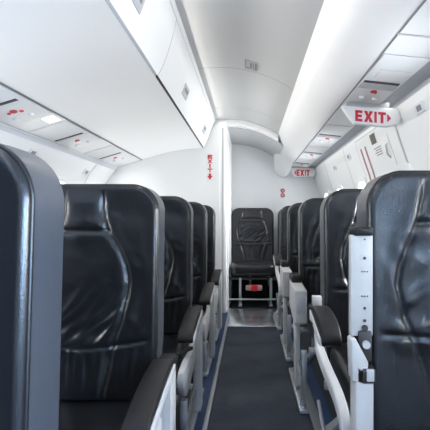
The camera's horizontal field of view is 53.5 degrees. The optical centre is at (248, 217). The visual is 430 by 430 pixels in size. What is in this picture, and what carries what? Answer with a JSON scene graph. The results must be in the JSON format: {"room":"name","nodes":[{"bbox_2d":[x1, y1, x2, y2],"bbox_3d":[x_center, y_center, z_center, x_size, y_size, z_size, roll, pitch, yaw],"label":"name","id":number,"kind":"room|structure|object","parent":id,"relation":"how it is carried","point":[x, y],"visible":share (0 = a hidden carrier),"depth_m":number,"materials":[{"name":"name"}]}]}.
{"room":"aircraft cabin","nodes":[
{"label":"aircraft cabin","id":0,"kind":"room"},
{"bbox_2d":[0,123,114,183],"bbox_3d":[-1.308,0.215,1.350,0.315,1.410,7.500,0,0,0],"label":"wall","id":1,"kind":"structure","parent":0,"point":[65,165],"depth_m":3.10,"materials":[{"name":"white plastic"}]},
{"bbox_2d":[0,86,51,125],"bbox_3d":[-1.151,-0.522,1.950,0.211,0.067,0.600,0,0,0],"label":"panel","id":2,"kind":"object","parent":1,"relation":"attached to","point":[14,109],"visible":1,"depth_m":2.07,"materials":[{"name":"white plastic"}]},
{"bbox_2d":[28,148,38,154],"bbox_3d":[-1.337,-0.400,2.620,0.040,0.044,0.100,0,0,0],"label":"clip","id":3,"kind":"object","parent":1,"relation":"attached to","point":[33,151],"visible":0.56,"depth_m":2.61,"materials":[{"name":"white plastic"}]},
{"bbox_2d":[0,123,116,170],"bbox_3d":[-1.284,-0.484,0.848,0.033,0.052,6.496,0,0,0],"label":"trim","id":4,"kind":"structure","parent":1,"relation":"attached to","point":[3,127],"depth_m":2.72,"materials":[{"name":"grey plastic"}]},
{"bbox_2d":[0,121,117,167],"bbox_3d":[-1.269,-0.490,0.848,0.012,0.009,6.496,0,0,0],"label":"trim","id":5,"kind":"structure","parent":1,"relation":"attached to","point":[0,121],"depth_m":2.68,"materials":[{"name":"grey plastic"}]},
{"bbox_2d":[57,176,67,183],"bbox_3d":[-1.441,-0.115,3.130,0.108,0.380,0.300,0,0,0],"label":"window","id":6,"kind":"structure","parent":1,"relation":"in","point":[62,180],"depth_m":3.18,"materials":[{"name":"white glass"}]},
{"bbox_2d":[29,115,101,148],"bbox_3d":[-1.151,-0.522,2.650,0.211,0.067,0.740,0,0,0],"label":"panel","id":7,"kind":"object","parent":1,"relation":"attached to","point":[64,133],"visible":1,"depth_m":2.64,"materials":[{"name":"white plastic"}]},
{"bbox_2d":[42,115,59,122],"bbox_3d":[-1.088,-0.542,2.330,0.061,0.021,0.100,0,0,0],"label":"reading lamp","id":8,"kind":"object","parent":7,"relation":"attached to","point":[50,119],"depth_m":2.32,"materials":[{"name":"white plastic"}]},
{"bbox_2d":[0,84,139,166],"bbox_3d":[-1.155,-0.539,0.848,0.241,0.099,6.496,0,0,0],"label":"trim","id":9,"kind":"structure","parent":1,"relation":"attached to","point":[38,123],"depth_m":2.42,"materials":[{"name":"white plastic"}]},
{"bbox_2d":[82,169,90,174],"bbox_3d":[-1.351,-0.380,3.520,0.038,0.044,0.100,0,0,0],"label":"clip","id":10,"kind":"object","parent":1,"relation":"attached to","point":[86,171],"visible":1,"depth_m":3.51,"materials":[{"name":"white plastic"}]},
{"bbox_2d":[84,145,132,163],"bbox_3d":[-1.151,-0.522,3.530,0.211,0.067,0.600,0,0,0],"label":"panel","id":11,"kind":"object","parent":1,"relation":"attached to","point":[110,154],"visible":1,"depth_m":3.48,"materials":[{"name":"white plastic"}]},
{"bbox_2d":[106,119,222,312],"bbox_3d":[-0.843,-0.030,4.120,1.185,1.900,0.040,0,0,0],"label":"wall","id":12,"kind":"structure","parent":0,"point":[181,173],"depth_m":4.10,"materials":[{"name":"white plastic"}]},
{"bbox_2d":[0,82,141,159],"bbox_3d":[-1.033,-0.562,0.848,0.012,0.009,6.496,0,0,0],"label":"trim","id":13,"kind":"structure","parent":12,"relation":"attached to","point":[1,83],"depth_m":2.28,"materials":[{"name":"grey plastic"}]},
{"bbox_2d":[169,0,214,121],"bbox_3d":[-0.334,-0.937,0.849,0.021,0.028,6.498,0,0,0],"label":"trim","id":14,"kind":"structure","parent":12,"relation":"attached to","point":[172,2],"depth_m":2.34,"materials":[{"name":"plastic"}]},
{"bbox_2d":[207,153,212,180],"bbox_3d":[-0.377,-0.490,4.096,0.062,0.270,0.006,0,0,0],"label":"placard","id":15,"kind":"object","parent":12,"relation":"attached to","point":[209,155],"visible":1,"depth_m":4.09,"materials":[{"name":"white plastic"}]},
{"bbox_2d":[219,121,226,312],"bbox_3d":[-0.254,-0.010,4.129,0.076,1.860,0.082,0,0,0],"label":"trim","id":16,"kind":"structure","parent":12,"relation":"attached to","point":[222,124],"depth_m":4.09,"materials":[{"name":"plastic"}]},
{"bbox_2d":[222,128,223,312],"bbox_3d":[-0.254,0.025,4.087,0.017,1.790,0.006,0,0,0],"label":"trim","id":17,"kind":"structure","parent":12,"relation":"attached to","point":[222,128],"depth_m":4.08,"materials":[{"name":"grey plastic"}]},
{"bbox_2d":[223,120,277,141],"bbox_3d":[-0.022,-0.856,4.160,0.615,0.205,0.080,0,0,0],"label":"trim","id":18,"kind":"structure","parent":12,"relation":"attached to","point":[230,123],"depth_m":4.12,"materials":[{"name":"plastic"}]},
{"bbox_2d":[227,126,231,311],"bbox_3d":[-0.228,-0.010,4.615,0.044,1.860,0.970,0,0,0],"label":"wall","id":19,"kind":"structure","parent":0,"point":[228,134],"depth_m":4.26,"materials":[{"name":"white plastic"}]},
{"bbox_2d":[230,142,230,301],"bbox_3d":[-0.205,0.045,4.640,0.018,1.750,0.040,0,0,0],"label":"trim","id":20,"kind":"structure","parent":19,"relation":"attached to","point":[230,142],"depth_m":4.62,"materials":[{"name":"plastic"}]},
{"bbox_2d":[228,309,276,326],"bbox_3d":[0.050,0.914,3.890,0.456,0.012,0.660,0,0,0],"label":"floor","id":21,"kind":"structure","parent":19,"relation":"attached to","point":[238,317],"depth_m":3.83,"materials":[{"name":"grey metal"}]},
{"bbox_2d":[175,0,323,133],"bbox_3d":[0.000,-0.879,0.860,0.660,0.198,6.520,0,0,0],"label":"ceiling","id":22,"kind":"structure","parent":0,"point":[276,35],"depth_m":2.31,"materials":[{"name":"white plastic"}]},
{"bbox_2d":[0,0,213,159],"bbox_3d":[-0.683,-0.757,0.849,0.703,0.390,6.498,0,0,0],"label":"bin","id":23,"kind":"object","parent":22,"relation":"attached to","point":[123,71],"visible":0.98,"depth_m":1.89,"materials":[{"name":"plastic"}]},
{"bbox_2d":[199,67,292,89],"bbox_3d":[0.000,-0.881,2.697,0.660,0.202,0.005,0,0,0],"label":"trim","id":24,"kind":"structure","parent":22,"relation":"attached to","point":[210,67],"depth_m":2.70,"materials":[{"name":"grey plastic"}]},
{"bbox_2d":[245,60,256,70],"bbox_3d":[0.012,-0.931,2.592,0.076,0.024,0.145,0,0,0],"label":"placard","id":25,"kind":"object","parent":22,"relation":"attached to","point":[250,65],"visible":1,"depth_m":2.58,"materials":[{"name":"grey plastic"}]},
{"bbox_2d":[278,0,423,162],"bbox_3d":[0.380,-0.716,1.110,0.209,0.228,7.020,0,0,0],"label":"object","id":26,"kind":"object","parent":22,"relation":"attached to","point":[348,36],"depth_m":1.80,"materials":[{"name":"plastic"}]},
{"bbox_2d":[228,127,281,155],"bbox_3d":[0.000,-0.809,4.650,0.660,0.198,0.900,0,0,0],"label":"ceiling","id":27,"kind":"structure","parent":0,"point":[241,136],"depth_m":4.55,"materials":[{"name":"white plastic"}]},
{"bbox_2d":[232,268,279,300],"bbox_3d":[0.275,0.740,4.730,0.930,0.360,0.020,0,0,0],"label":"trim","id":28,"kind":"structure","parent":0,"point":[265,292],"depth_m":4.72,"materials":[{"name":"black fabric"}]},
{"bbox_2d":[176,296,338,429],"bbox_3d":[-0.200,0.940,1.350,2.100,0.040,7.500,0,0,0],"label":"floor","id":29,"kind":"structure","parent":0,"point":[305,339],"depth_m":2.68,"materials":[{"name":"grey metal"}]},
{"bbox_2d":[0,143,63,429],"bbox_3d":[-0.734,0.400,0.370,1.029,1.019,0.630,0,0,0],"label":"passenger seat","id":30,"kind":"object","parent":29,"relation":"on","point":[31,192],"visible":1,"depth_m":0.56,"materials":[{"name":"black leather"}]},
{"bbox_2d":[58,184,177,429],"bbox_3d":[-0.734,0.400,1.160,1.029,1.019,0.630,0,0,0],"label":"passenger seat","id":31,"kind":"object","parent":29,"relation":"on","point":[112,311],"visible":0.63,"depth_m":1.32,"materials":[{"name":"black leather"}]},
{"bbox_2d":[58,399,131,429],"bbox_3d":[-0.525,0.630,1.110,0.452,0.130,0.510,0,0,0],"label":"seat cushion","id":32,"kind":"object","parent":31,"relation":"on","point":[74,414],"depth_m":1.23,"materials":[{"name":"black leather"}]},
{"bbox_2d":[131,196,203,429],"bbox_3d":[-0.734,0.400,1.905,1.029,1.019,0.630,0,0,0],"label":"passenger seat","id":33,"kind":"object","parent":29,"relation":"on","point":[182,318],"visible":0.17,"depth_m":2.06,"materials":[{"name":"black leather"}]},
{"bbox_2d":[162,334,185,377],"bbox_3d":[-0.525,0.630,1.855,0.452,0.130,0.510,0,0,0],"label":"seat cushion","id":34,"kind":"object","parent":33,"relation":"on","point":[170,345],"depth_m":1.90,"materials":[{"name":"black leather"}]},
{"bbox_2d":[171,202,214,377],"bbox_3d":[-0.734,0.400,2.655,1.029,1.019,0.630,0,0,0],"label":"passenger seat","id":35,"kind":"object","parent":29,"relation":"on","point":[203,291],"visible":0.08,"depth_m":2.81,"materials":[{"name":"black leather"}]},
{"bbox_2d":[192,205,221,340],"bbox_3d":[-0.734,0.400,3.365,1.029,1.019,0.630,0,0,0],"label":"passenger seat","id":36,"kind":"object","parent":29,"relation":"on","point":[214,275],"visible":0.06,"depth_m":3.52,"materials":[{"name":"black leather"}]},
{"bbox_2d":[192,303,206,311],"bbox_3d":[-0.525,0.630,3.315,0.452,0.130,0.510,0,0,0],"label":"seat cushion","id":37,"kind":"object","parent":36,"relation":"on","point":[204,306],"depth_m":3.08,"materials":[{"name":"black leather"}]},
{"bbox_2d":[194,313,227,429],"bbox_3d":[-0.233,0.915,0.830,0.058,0.010,6.460,0,0,0],"label":"trim","id":38,"kind":"structure","parent":29,"relation":"on","point":[207,382],"depth_m":2.37,"materials":[{"name":"blue"}]},
{"bbox_2d":[202,308,230,429],"bbox_3d":[-0.191,0.912,0.925,0.022,0.016,6.650,0,0,0],"label":"trim","id":39,"kind":"structure","parent":29,"relation":"on","point":[213,387],"depth_m":2.35,"materials":[{"name":"metal"}]},
{"bbox_2d":[229,208,275,306],"bbox_3d":[0.037,0.398,4.590,0.483,1.023,0.620,0,0,0],"label":"passenger seat","id":40,"kind":"object","parent":29,"relation":"on","point":[252,229],"visible":0.97,"depth_m":4.75,"materials":[{"name":"black leather"}]},
{"bbox_2d":[231,260,274,275],"bbox_3d":[0.040,0.530,4.535,0.452,0.130,0.510,0,0,0],"label":"seat cushion","id":41,"kind":"object","parent":40,"relation":"on","point":[238,267],"depth_m":4.29,"materials":[{"name":"black leather"}]},
{"bbox_2d":[246,285,261,290],"bbox_3d":[0.050,0.714,4.330,0.170,0.062,0.068,0,0,0],"label":"pouch","id":42,"kind":"object","parent":40,"relation":"attached to","point":[248,287],"visible":1,"depth_m":4.30,"materials":[{"name":"red fabric"}]},
{"bbox_2d":[208,327,312,429],"bbox_3d":[0.050,0.916,0.605,0.452,0.006,5.910,0,0,0],"label":"carpet","id":43,"kind":"object","parent":29,"relation":"on","point":[255,391],"visible":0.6,"depth_m":2.28,"materials":[{"name":"carpet"}]},
{"bbox_2d":[273,206,289,329],"bbox_3d":[0.486,0.398,3.650,0.544,1.023,0.680,0,0,0],"label":"passenger seat","id":44,"kind":"object","parent":29,"relation":"on","point":[282,255],"visible":0.14,"depth_m":3.84,"materials":[{"name":"black leather"}]},
{"bbox_2d":[278,210,289,306],"bbox_3d":[0.557,0.398,4.510,0.483,1.023,0.620,0,0,0],"label":"passenger seat","id":45,"kind":"object","parent":29,"relation":"on","point":[280,210],"visible":0.05,"depth_m":4.69,"materials":[{"name":"black leather"}]},
{"bbox_2d":[280,203,301,361],"bbox_3d":[0.494,0.398,2.930,0.539,1.023,0.620,0,0,0],"label":"passenger seat","id":46,"kind":"object","parent":29,"relation":"on","point":[290,265],"visible":0.31,"depth_m":3.02,"materials":[{"name":"black leather"}]},
{"bbox_2d":[277,308,320,429],"bbox_3d":[0.301,0.912,0.925,0.042,0.016,6.650,0,0,0],"label":"trim","id":47,"kind":"structure","parent":29,"relation":"on","point":[312,410],"depth_m":2.03,"materials":[{"name":"metal"}]},
{"bbox_2d":[289,198,323,413],"bbox_3d":[0.494,0.398,2.210,0.539,1.023,0.620,0,0,0],"label":"passenger seat","id":48,"kind":"object","parent":29,"relation":"on","point":[303,284],"visible":0.34,"depth_m":2.37,"materials":[{"name":"black leather"}]},
{"bbox_2d":[306,302,313,338],"bbox_3d":[0.525,0.530,2.155,0.452,0.130,0.510,0,0,0],"label":"seat cushion","id":49,"kind":"object","parent":48,"relation":"on","point":[309,327],"depth_m":2.10,"materials":[{"name":"black leather"}]},
{"bbox_2d":[288,313,333,425],"bbox_3d":[0.353,0.915,0.830,0.058,0.010,6.460,0,0,0],"label":"carpet","id":50,"kind":"structure","parent":29,"relation":"on","point":[315,389],"depth_m":2.22,"materials":[{"name":"blue"}]},
{"bbox_2d":[308,189,361,429],"bbox_3d":[0.492,0.398,1.415,0.544,1.023,0.680,0,0,0],"label":"passenger seat","id":51,"kind":"object","parent":29,"relation":"on","point":[328,311],"visible":0.4,"depth_m":1.61,"materials":[{"name":"black leather"}]},
{"bbox_2d":[330,342,350,405],"bbox_3d":[0.526,0.530,1.390,0.452,0.130,0.510,0,0,0],"label":"seat cushion","id":52,"kind":"object","parent":51,"relation":"on","point":[338,355],"depth_m":1.42,"materials":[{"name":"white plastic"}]},
{"bbox_2d":[347,170,429,429],"bbox_3d":[0.489,0.398,0.810,0.528,1.023,0.620,0,0,0],"label":"passenger seat","id":53,"kind":"object","parent":29,"relation":"on","point":[388,338],"visible":1,"depth_m":0.97,"materials":[{"name":"black leather"}]},
{"bbox_2d":[385,424,429,429],"bbox_3d":[0.515,0.530,0.755,0.452,0.130,0.510,0,0,0],"label":"seat cushion","id":54,"kind":"object","parent":53,"relation":"on","point":[387,426],"depth_m":0.95,"materials":[{"name":"black leather"}]},
{"bbox_2d":[232,144,319,267],"bbox_3d":[0.333,-0.005,5.115,1.105,1.850,0.030,0,0,0],"label":"wall","id":55,"kind":"structure","parent":0,"point":[256,183],"depth_m":5.10,"materials":[{"name":"white plastic"}]},
{"bbox_2d":[280,188,285,197],"bbox_3d":[0.405,-0.300,5.097,0.070,0.130,0.006,0,0,0],"label":"placard","id":56,"kind":"object","parent":55,"relation":"attached to","point":[282,190],"visible":1,"depth_m":5.10,"materials":[{"name":"white"}]},
{"bbox_2d":[273,152,292,176],"bbox_3d":[0.380,-0.659,4.857,0.209,0.342,0.475,0,0,0],"label":"trim","id":57,"kind":"structure","parent":55,"relation":"attached to","point":[282,165],"depth_m":4.81,"materials":[{"name":"plastic"}]},
{"bbox_2d":[290,167,315,176],"bbox_3d":[0.619,-0.533,4.876,0.300,0.115,0.038,0,0,0],"label":"exit sign","id":58,"kind":"object","parent":57,"relation":"attached to","point":[296,171],"visible":0.9,"depth_m":4.86,"materials":[{"name":"white plastic"}]},
{"bbox_2d":[314,83,429,197],"bbox_3d":[0.828,0.175,1.350,0.175,1.490,7.500,0,0,0],"label":"wall","id":59,"kind":"structure","parent":0,"point":[413,130],"depth_m":2.21,"materials":[{"name":"white plastic"}]},
{"bbox_2d":[292,158,314,166],"bbox_3d":[0.578,-0.584,4.520,0.169,0.029,0.600,0,0,0],"label":"panel","id":60,"kind":"object","parent":59,"relation":"attached to","point":[301,162],"visible":1,"depth_m":4.47,"materials":[{"name":"white plastic"}]},
{"bbox_2d":[300,146,328,157],"bbox_3d":[0.578,-0.584,3.800,0.169,0.029,0.600,0,0,0],"label":"panel","id":61,"kind":"object","parent":59,"relation":"attached to","point":[311,151],"visible":1,"depth_m":3.75,"materials":[{"name":"white plastic"}]},
{"bbox_2d":[312,124,352,143],"bbox_3d":[0.578,-0.584,3.000,0.169,0.029,0.600,0,0,0],"label":"panel","id":62,"kind":"object","parent":59,"relation":"attached to","point":[331,134],"visible":1,"depth_m":2.94,"materials":[{"name":"white plastic"}]},
{"bbox_2d":[294,0,426,161],"bbox_3d":[0.486,-0.629,1.210,0.005,0.061,7.220,0,0,0],"label":"trim","id":63,"kind":"structure","parent":59,"relation":"attached to","point":[424,1],"depth_m":1.61,"materials":[{"name":"grey plastic"}]},
{"bbox_2d":[293,0,429,163],"bbox_3d":[0.579,-0.605,1.220,0.189,0.050,7.240,0,0,0],"label":"trim","id":64,"kind":"structure","parent":59,"relation":"attached to","point":[419,24],"depth_m":1.46,"materials":[{"name":"white plastic"}]},
{"bbox_2d":[357,177,366,188],"bbox_3d":[0.891,-0.115,3.200,0.107,0.380,0.300,0,0,0],"label":"window","id":65,"kind":"structure","parent":59,"relation":"in","point":[361,182],"depth_m":3.25,"materials":[{"name":"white glass"}]},
{"bbox_2d":[308,61,429,168],"bbox_3d":[0.718,-0.598,1.350,0.108,0.055,7.500,0,0,0],"label":"trim","id":66,"kind":"structure","parent":59,"relation":"attached to","point":[421,78],"depth_m":2.12,"materials":[{"name":"grey plastic"}]},
{"bbox_2d":[341,102,400,127],"bbox_3d":[0.627,-0.527,2.176,0.302,0.125,0.038,0,0,0],"label":"exit sign","id":67,"kind":"object","parent":59,"relation":"hanging from","point":[358,113],"visible":1,"depth_m":2.16,"materials":[{"name":"white plastic"}]},
{"bbox_2d":[355,126,407,182],"bbox_3d":[0.824,-0.038,2.660,0.121,1.017,0.810,0,0,0],"label":"door","id":68,"kind":"structure","parent":59,"relation":"in","point":[389,139],"depth_m":2.54,"materials":[{"name":"grey plastic"}]},
{"bbox_2d":[360,149,370,180],"bbox_3d":[0.819,-0.350,2.962,0.078,0.260,0.030,0,0,0],"label":"decal","id":69,"kind":"object","parent":68,"relation":"attached to","point":[360,149],"visible":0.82,"depth_m":2.96,"materials":[{"name":"red"}]},
{"bbox_2d":[364,146,375,177],"bbox_3d":[0.819,-0.350,2.857,0.078,0.260,0.030,0,0,0],"label":"decal","id":70,"kind":"object","parent":68,"relation":"attached to","point":[365,146],"visible":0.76,"depth_m":2.85,"materials":[{"name":"red"}]},
{"bbox_2d":[368,131,377,146],"bbox_3d":[0.776,-0.493,2.655,0.026,0.077,0.130,0,0,0],"label":"placard","id":71,"kind":"object","parent":68,"relation":"attached to","point":[372,137],"visible":1,"depth_m":2.65,"materials":[{"name":"white plastic"}]},
{"bbox_2d":[369,133,376,144],"bbox_3d":[0.774,-0.493,2.650,0.020,0.061,0.100,0,0,0],"label":"picture","id":72,"kind":"object","parent":71,"relation":"attached to","point":[372,137],"depth_m":2.65},
{"bbox_2d":[373,144,383,157],"bbox_3d":[0.802,-0.412,2.625,0.024,0.065,0.150,0,0,0],"label":"placard","id":73,"kind":"object","parent":68,"relation":"attached to","point":[378,150],"visible":1,"depth_m":2.62,"materials":[{"name":"white plastic"}]},
{"bbox_2d":[347,54,429,103],"bbox_3d":[0.578,-0.584,1.840,0.169,0.029,0.600,0,0,0],"label":"panel","id":74,"kind":"object","parent":59,"relation":"attached to","point":[391,71],"visible":1,"depth_m":1.76,"materials":[{"name":"white plastic"}]},
{"bbox_2d":[374,70,413,81],"bbox_3d":[0.590,-0.582,1.735,0.132,0.016,0.100,0,0,0],"label":"light","id":75,"kind":"object","parent":74,"relation":"on","point":[387,75],"depth_m":1.73,"materials":[{"name":"white plastic"}]},
{"bbox_2d":[393,162,411,171],"bbox_3d":[0.891,-0.115,2.370,0.107,0.380,0.300,0,0,0],"label":"window","id":76,"kind":"structure","parent":59,"relation":"in","point":[407,166],"depth_m":2.32,"materials":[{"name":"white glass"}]},
{"bbox_2d":[397,33,429,37],"bbox_3d":[0.575,-0.590,1.380,0.182,0.021,0.010,0,0,0],"label":"trim","id":77,"kind":"structure","parent":59,"relation":"attached to","point":[398,33],"depth_m":1.38,"materials":[{"name":"grey plastic"}]},
{"bbox_2d":[413,100,425,115],"bbox_3d":[0.777,-0.500,1.930,0.021,0.044,0.100,0,0,0],"label":"clip","id":78,"kind":"object","parent":59,"relation":"attached to","point":[420,107],"visible":1,"depth_m":1.92,"materials":[{"name":"white plastic"}]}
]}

